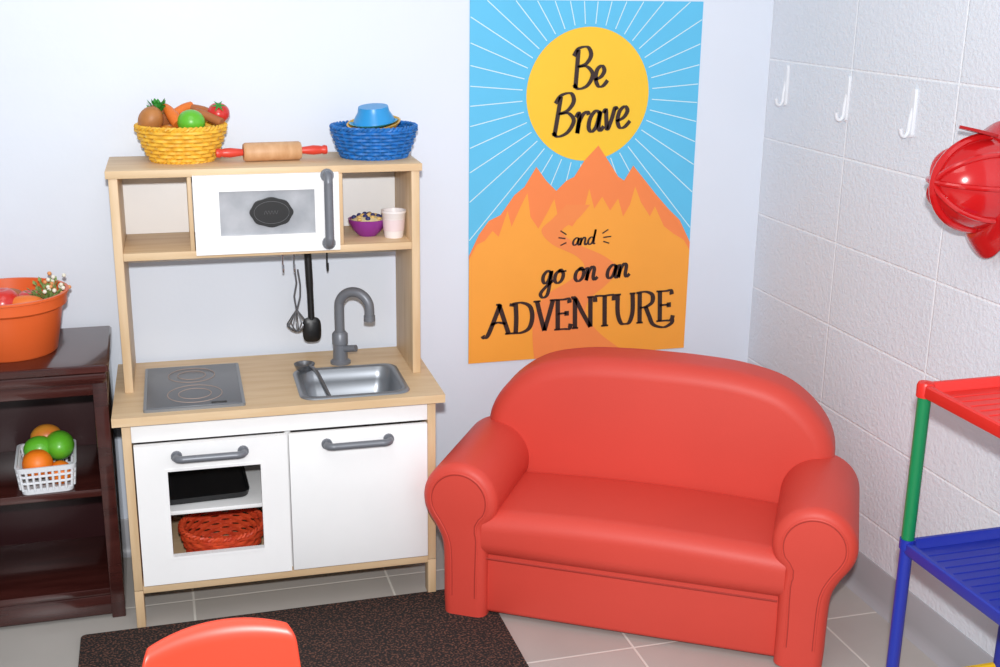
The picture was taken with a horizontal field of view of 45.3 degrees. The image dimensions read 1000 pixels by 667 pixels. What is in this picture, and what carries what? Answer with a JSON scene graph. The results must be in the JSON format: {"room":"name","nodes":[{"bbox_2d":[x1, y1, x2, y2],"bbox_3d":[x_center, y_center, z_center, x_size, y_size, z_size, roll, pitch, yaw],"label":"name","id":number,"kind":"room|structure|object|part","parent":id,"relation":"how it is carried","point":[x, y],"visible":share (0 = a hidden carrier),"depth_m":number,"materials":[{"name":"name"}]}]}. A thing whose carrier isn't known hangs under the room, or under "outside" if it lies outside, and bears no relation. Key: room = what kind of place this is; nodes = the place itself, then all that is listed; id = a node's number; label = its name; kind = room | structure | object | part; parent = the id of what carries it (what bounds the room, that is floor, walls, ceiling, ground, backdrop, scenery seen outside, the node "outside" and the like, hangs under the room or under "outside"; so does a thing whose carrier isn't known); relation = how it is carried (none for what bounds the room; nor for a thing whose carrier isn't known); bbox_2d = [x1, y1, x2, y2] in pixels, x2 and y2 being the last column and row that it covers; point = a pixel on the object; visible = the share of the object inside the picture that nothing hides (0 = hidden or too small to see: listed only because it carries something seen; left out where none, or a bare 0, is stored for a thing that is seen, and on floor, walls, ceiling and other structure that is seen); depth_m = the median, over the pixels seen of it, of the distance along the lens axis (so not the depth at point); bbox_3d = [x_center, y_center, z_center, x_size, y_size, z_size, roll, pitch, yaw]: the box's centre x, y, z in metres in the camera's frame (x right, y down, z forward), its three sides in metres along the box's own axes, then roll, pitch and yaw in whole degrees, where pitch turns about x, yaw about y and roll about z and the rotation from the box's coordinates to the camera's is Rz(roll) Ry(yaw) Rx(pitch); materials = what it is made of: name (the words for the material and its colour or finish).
{"room":"children's room","nodes":[
{"label":"children's room","id":0,"kind":"room"},
{"bbox_2d":[0,0,773,518],"bbox_3d":[-1.266,-0.655,2.801,4.359,2.600,0.100,-4,17,-16],"label":"wall","id":1,"kind":"structure","parent":0,"point":[77,77],"depth_m":3.04,"materials":[{"name":"paint"}]},
{"bbox_2d":[124,519,131,557],"bbox_3d":[-1.313,0.564,3.082,4.259,0.102,0.022,-4,17,-16],"label":"baseboard","id":2,"kind":"structure","parent":1,"relation":"attached to","point":[126,521],"depth_m":3.18,"materials":[{"name":"plastic"}]},
{"bbox_2d":[468,0,703,363],"bbox_3d":[0.229,-0.403,3.264,0.647,0.970,0.007,-4,17,-16],"label":"poster","id":3,"kind":"object","parent":1,"relation":"attached to","point":[583,113],"visible":0.99,"depth_m":3.25,"materials":[{"name":"paper"}]},
{"bbox_2d":[0,525,938,666],"bbox_3d":[-0.663,1.256,1.107,4.359,0.100,4.600,-4,17,-16],"label":"floor","id":4,"kind":"structure","parent":0,"point":[857,635],"depth_m":2.84,"materials":[{"name":"tile"}]},
{"bbox_2d":[0,326,126,626],"bbox_3d":[-1.298,0.357,2.831,0.768,0.640,0.331,-4,17,-16],"label":"bookshelf","id":5,"kind":"object","parent":4,"relation":"on","point":[63,554],"visible":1,"depth_m":2.88,"materials":[{"name":"brown wood"}]},
{"bbox_2d":[0,271,70,362],"bbox_3d":[-1.128,-0.044,2.763,0.272,0.173,0.268,-4,17,-16],"label":"tub","id":6,"kind":"object","parent":5,"relation":"on","point":[30,307],"visible":1,"depth_m":2.71,"materials":[{"name":"plastic"}]},
{"bbox_2d":[14,424,75,494],"bbox_3d":[-1.063,0.289,2.811,0.134,0.122,0.170,-5,17,-18],"label":"fruit basket","id":7,"kind":"object","parent":5,"relation":"on","point":[39,472],"visible":1,"depth_m":2.77,"materials":[{"name":"plastic"}]},
{"bbox_3d":[-1.253,0.143,2.629,0.687,0.035,0.016,-4,17,-16],"label":"rail","id":8,"kind":"part","parent":5,"relation":"part of","materials":[{"name":"brown wood"}]},
{"bbox_2d":[0,444,101,505],"bbox_3d":[-1.296,0.350,2.841,0.710,0.018,0.309,-4,17,-16],"label":"shelf","id":9,"kind":"object","parent":5,"relation":"attached to","point":[88,484],"depth_m":2.83,"materials":[{"name":"brown wood"}]},
{"bbox_3d":[-1.338,0.323,2.982,0.710,0.580,0.012,-4,17,-16],"label":"panel","id":10,"kind":"part","parent":5,"relation":"part of","materials":[{"name":"brown wood"}]},
{"bbox_2d":[0,535,109,606],"bbox_3d":[-1.300,0.595,2.913,0.710,0.018,0.309,-4,17,-16],"label":"shelf","id":11,"kind":"object","parent":5,"relation":"attached to","point":[41,570],"depth_m":2.93,"materials":[{"name":"brown wood"}]},
{"bbox_3d":[-1.260,0.669,2.784,0.687,0.050,0.014,-4,17,-16],"label":"toe rail","id":12,"kind":"part","parent":5,"relation":"part of","materials":[{"name":"brown wood"}]},
{"bbox_2d":[104,152,444,627],"bbox_3d":[-0.544,0.121,2.925,0.756,1.060,0.437,-4,17,-15],"label":"play kitchen","id":13,"kind":"object","parent":4,"relation":"on","point":[335,449],"visible":0.99,"depth_m":2.84,"materials":[{"name":"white wood"}]},
{"bbox_3d":[-0.891,0.351,2.922,0.020,0.421,0.380,-4,17,-15],"label":"panel","id":14,"kind":"part","parent":13,"relation":"part of","materials":[{"name":"brown wood"}]},
{"bbox_3d":[-0.851,0.643,2.837,0.020,0.100,0.040,-4,17,-15],"label":"leg","id":15,"kind":"part","parent":13,"relation":"part of","materials":[{"name":"brown wood"}]},
{"bbox_2d":[133,98,229,164],"bbox_3d":[-0.748,-0.481,2.825,0.221,0.151,0.199,-4,17,-16],"label":"fruit basket","id":16,"kind":"object","parent":13,"relation":"on","point":[187,133],"visible":0.99,"depth_m":2.77,"materials":[{"name":"wicker"}]},
{"bbox_2d":[143,363,245,412],"bbox_3d":[-0.732,0.127,2.864,0.226,0.006,0.313,-4,17,-15],"label":"cooktop","id":17,"kind":"object","parent":13,"relation":"in","point":[208,387],"depth_m":2.84,"materials":[{"name":"grey plastic"}]},
{"bbox_2d":[168,466,248,504],"bbox_3d":[-0.745,0.340,2.948,0.227,0.016,0.268,-5,25,-18],"label":"baking tray","id":18,"kind":"object","parent":13,"relation":"on","point":[224,485],"depth_m":2.89,"materials":[{"name":"black plastic"}]},
{"bbox_2d":[111,353,309,427],"bbox_3d":[-0.702,0.131,2.899,0.436,0.020,0.410,-4,17,-15],"label":"countertop","id":19,"kind":"structure","parent":13,"relation":"on","point":[268,382],"depth_m":2.81,"materials":[{"name":"brown wood"}]},
{"bbox_2d":[133,433,291,586],"bbox_3d":[-0.708,0.363,2.946,0.347,0.347,0.429,-4,17,-16],"label":"oven","id":20,"kind":"object","parent":13,"relation":"in","point":[175,476],"depth_m":2.80,"materials":[{"name":"white paint"}]},
{"bbox_2d":[178,507,262,552],"bbox_3d":[-0.683,0.503,2.955,0.210,0.096,0.212,-4,17,-16],"label":"basket","id":21,"kind":"object","parent":13,"relation":"on","point":[249,536],"visible":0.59,"depth_m":2.99,"materials":[{"name":"wicker"}]},
{"bbox_3d":[-0.593,-0.346,3.002,0.668,0.172,0.006,-4,17,-15],"label":"panel","id":22,"kind":"part","parent":13,"relation":"part of","materials":[{"name":"white paint"}]},
{"bbox_3d":[-0.594,-0.220,3.033,0.668,0.052,0.014,-4,17,-15],"label":"rail","id":23,"kind":"part","parent":13,"relation":"part of","materials":[{"name":"brown wood"}]},
{"bbox_2d":[186,168,343,255],"bbox_3d":[-0.564,-0.310,2.870,0.358,0.194,0.280,-4,17,-16],"label":"microwave","id":24,"kind":"object","parent":13,"relation":"in","point":[230,211],"depth_m":2.77,"materials":[{"name":"white wood"}]},
{"bbox_2d":[123,226,411,261],"bbox_3d":[-0.566,-0.224,2.924,0.668,0.018,0.231,-4,17,-15],"label":"shelf","id":25,"kind":"object","parent":13,"relation":"attached to","point":[145,243],"depth_m":2.83,"materials":[{"name":"brown wood"}]},
{"bbox_2d":[215,141,327,161],"bbox_3d":[-0.541,-0.433,2.850,0.266,0.044,0.044,-5,17,-19],"label":"rolling pin","id":26,"kind":"object","parent":13,"relation":"on","point":[286,150],"visible":1,"depth_m":2.83,"materials":[{"name":"brown wood"}]},
{"bbox_3d":[-0.637,-0.425,2.817,0.064,0.023,0.023,-5,17,-19],"label":"handle","id":27,"kind":"part","parent":26,"relation":"part of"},
{"bbox_3d":[-0.446,-0.441,2.883,0.064,0.023,0.023,-5,17,-19],"label":"handle","id":28,"kind":"part","parent":26,"relation":"part of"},
{"bbox_2d":[293,363,409,427],"bbox_3d":[-0.365,0.157,2.934,0.265,0.093,0.239,-4,17,-16],"label":"sink","id":29,"kind":"object","parent":13,"relation":"in","point":[339,382],"depth_m":2.91,"materials":[{"name":"silver metal"}]},
{"bbox_2d":[330,287,374,365],"bbox_3d":[-0.374,-0.020,3.031,0.110,0.202,0.080,-4,17,-16],"label":"faucet","id":30,"kind":"object","parent":13,"relation":"on","point":[341,349],"depth_m":3.03,"materials":[{"name":"grey plastic"}]},
{"bbox_3d":[-0.331,0.258,2.809,0.171,0.026,0.036,-4,17,-15],"label":"cupboard handle","id":31,"kind":"part","parent":13,"relation":"part of","materials":[{"name":"grey plastic"}]},
{"bbox_3d":[-0.336,0.389,2.873,0.328,0.347,0.016,-4,17,-15],"label":"cupboard door","id":32,"kind":"part","parent":13,"relation":"part of","materials":[{"name":"white paint"}]},
{"bbox_2d":[348,212,382,236],"bbox_3d":[-0.327,-0.272,2.962,0.096,0.058,0.096,-4,17,-16],"label":"bowl","id":33,"kind":"object","parent":13,"relation":"on","point":[366,224],"visible":0.97,"depth_m":2.93,"materials":[{"name":"plastic"}]},
{"bbox_2d":[329,103,417,160],"bbox_3d":[-0.308,-0.495,2.932,0.217,0.128,0.201,-4,17,-16],"label":"basket","id":34,"kind":"object","parent":13,"relation":"on","point":[374,134],"visible":1,"depth_m":2.88,"materials":[{"name":"wicker"}]},
{"bbox_2d":[346,115,400,128],"bbox_3d":[-0.306,-0.501,2.916,0.132,0.028,0.132,-11,27,-13],"label":"bowl","id":35,"kind":"object","parent":34,"relation":"on","point":[380,121],"depth_m":2.89,"materials":[{"name":"blue plastic"}]},
{"bbox_2d":[353,103,394,125],"bbox_3d":[-0.308,-0.536,2.928,0.104,0.038,0.104,-8,24,-14],"label":"bowl","id":36,"kind":"object","parent":34,"relation":"on","point":[371,114],"depth_m":2.90,"materials":[{"name":"blue plastic"}]},
{"bbox_2d":[381,208,405,238],"bbox_3d":[-0.261,-0.271,2.944,0.062,0.067,0.062,-4,17,-16],"label":"cup","id":37,"kind":"object","parent":13,"relation":"on","point":[393,219],"visible":1,"depth_m":2.92,"materials":[{"name":"white plastic"}]},
{"bbox_3d":[-0.215,0.308,3.098,0.020,0.421,0.380,-4,17,-15],"label":"panel","id":38,"kind":"part","parent":13,"relation":"part of","materials":[{"name":"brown wood"}]},
{"bbox_3d":[-0.174,0.600,3.012,0.020,0.100,0.040,-4,17,-15],"label":"leg","id":39,"kind":"part","parent":13,"relation":"part of","materials":[{"name":"brown wood"}]},
{"bbox_2d":[78,589,528,666],"bbox_3d":[-0.325,0.855,2.303,0.969,0.006,1.338,-4,17,-16],"label":"area rug","id":40,"kind":"object","parent":4,"relation":"on","point":[412,629],"visible":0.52,"depth_m":2.79,"materials":[{"name":"brown carpet"}]},
{"bbox_2d":[142,617,300,666],"bbox_3d":[-0.392,0.736,1.824,0.318,0.490,0.345,-6,18,-21],"label":"chair","id":41,"kind":"object","parent":40,"relation":"on","point":[241,641],"visible":1,"depth_m":1.90,"materials":[{"name":"red plastic"}]},
{"bbox_2d":[424,347,859,666],"bbox_3d":[0.358,0.376,2.926,0.997,0.580,0.473,5,17,15],"label":"sofa","id":42,"kind":"object","parent":4,"relation":"on","point":[677,496],"visible":1,"depth_m":2.85,"materials":[{"name":"red leather"}]},
{"bbox_3d":[-0.047,0.444,3.016,0.184,0.389,0.372,5,17,15],"label":"arm","id":43,"kind":"part","parent":42,"relation":"part of","materials":[{"name":"red leather"}]},
{"bbox_2d":[481,472,785,595],"bbox_3d":[0.335,0.464,2.873,0.699,0.129,0.312,5,17,15],"label":"seat cushion","id":44,"kind":"object","parent":42,"relation":"on","point":[670,532],"depth_m":2.78,"materials":[{"name":"red leather"}]},
{"bbox_3d":[0.400,0.336,3.063,0.868,0.580,0.177,5,17,15],"label":"backrest","id":45,"kind":"part","parent":42,"relation":"part of","materials":[{"name":"red leather"}]},
{"bbox_3d":[0.733,0.517,2.800,0.184,0.389,0.372,5,17,15],"label":"arm","id":46,"kind":"part","parent":42,"relation":"part of","materials":[{"name":"red leather"}]},
{"bbox_2d":[886,375,999,666],"bbox_3d":[1.010,0.540,2.081,0.292,0.768,0.698,-4,17,-16],"label":"storage rack","id":47,"kind":"object","parent":4,"relation":"on","point":[966,562],"visible":1,"depth_m":2.28,"materials":[{"name":"plastic"}]},
{"bbox_3d":[0.792,0.613,2.398,0.030,0.445,0.030,-4,17,-16],"label":"post","id":48,"kind":"part","parent":47,"relation":"part of","materials":[{"name":"blue plastic"}]},
{"bbox_3d":[0.796,0.258,2.294,0.025,0.325,0.025,-4,17,-16],"label":"post","id":49,"kind":"part","parent":47,"relation":"part of","materials":[{"name":"green plastic"}]},
{"bbox_2d":[904,527,999,625],"bbox_3d":[1.012,0.498,2.068,0.283,0.025,0.687,-4,17,-16],"label":"shelf","id":50,"kind":"object","parent":47,"relation":"on","point":[967,562],"depth_m":2.29,"materials":[{"name":"blue plastic"}]},
{"bbox_2d":[924,375,999,437],"bbox_3d":[1.016,0.188,1.977,0.283,0.025,0.687,-4,17,-16],"label":"shelf","id":51,"kind":"object","parent":47,"relation":"on","point":[976,400],"depth_m":2.21,"materials":[{"name":"red plastic"}]},
{"bbox_2d":[966,662,995,666],"bbox_3d":[1.009,0.797,2.156,0.283,0.025,0.687,-4,17,-16],"label":"tray","id":52,"kind":"object","parent":47,"relation":"on","point":[992,664],"depth_m":2.49,"materials":[{"name":"yellow plastic"}]},
{"bbox_3d":[1.040,0.596,2.468,0.030,0.445,0.030,-4,17,-16],"label":"post","id":53,"kind":"part","parent":47,"relation":"part of","materials":[{"name":"blue plastic"}]},
{"bbox_2d":[747,0,999,657],"bbox_3d":[1.415,-0.166,1.252,0.100,2.600,4.500,-4,17,-16],"label":"wall","id":54,"kind":"structure","parent":0,"point":[861,293],"depth_m":2.86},
{"bbox_2d":[774,65,789,106],"bbox_3d":[0.759,-0.668,3.234,0.035,0.112,0.020,-4,17,-16],"label":"wall hook","id":55,"kind":"object","parent":54,"relation":"attached to","point":[784,95],"visible":1,"depth_m":3.24,"materials":[{"name":"white plastic"}]},
{"bbox_2d":[834,76,851,121],"bbox_3d":[0.843,-0.578,2.955,0.035,0.112,0.020,-4,17,-16],"label":"wall hook","id":56,"kind":"object","parent":54,"relation":"attached to","point":[845,107],"visible":1,"depth_m":2.96,"materials":[{"name":"white plastic"}]},
{"bbox_2d":[899,88,917,137],"bbox_3d":[0.918,-0.496,2.704,0.035,0.112,0.020,-4,17,-16],"label":"wall hook","id":57,"kind":"object","parent":54,"relation":"attached to","point":[909,133],"visible":1,"depth_m":2.71,"materials":[{"name":"white plastic"}]},
{"bbox_2d":[841,551,993,666],"bbox_3d":[1.340,1.036,1.587,0.022,0.102,4.500,-4,17,-16],"label":"baseboard","id":58,"kind":"structure","parent":54,"relation":"attached to","point":[931,633],"depth_m":2.81,"materials":[{"name":"plastic"}]},
{"bbox_3d":[1.005,-0.402,2.416,0.035,0.112,0.020,-4,17,-16],"label":"wall hook","id":59,"kind":"object","parent":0,"visible":0},
{"bbox_2d":[925,121,999,258],"bbox_3d":[0.950,-0.295,2.443,0.178,0.286,0.196,2,16,4],"label":"helmet","id":60,"kind":"object","parent":59,"relation":"hanging from","point":[963,190],"visible":1,"depth_m":2.38,"materials":[{"name":"red plastic"}]}
]}

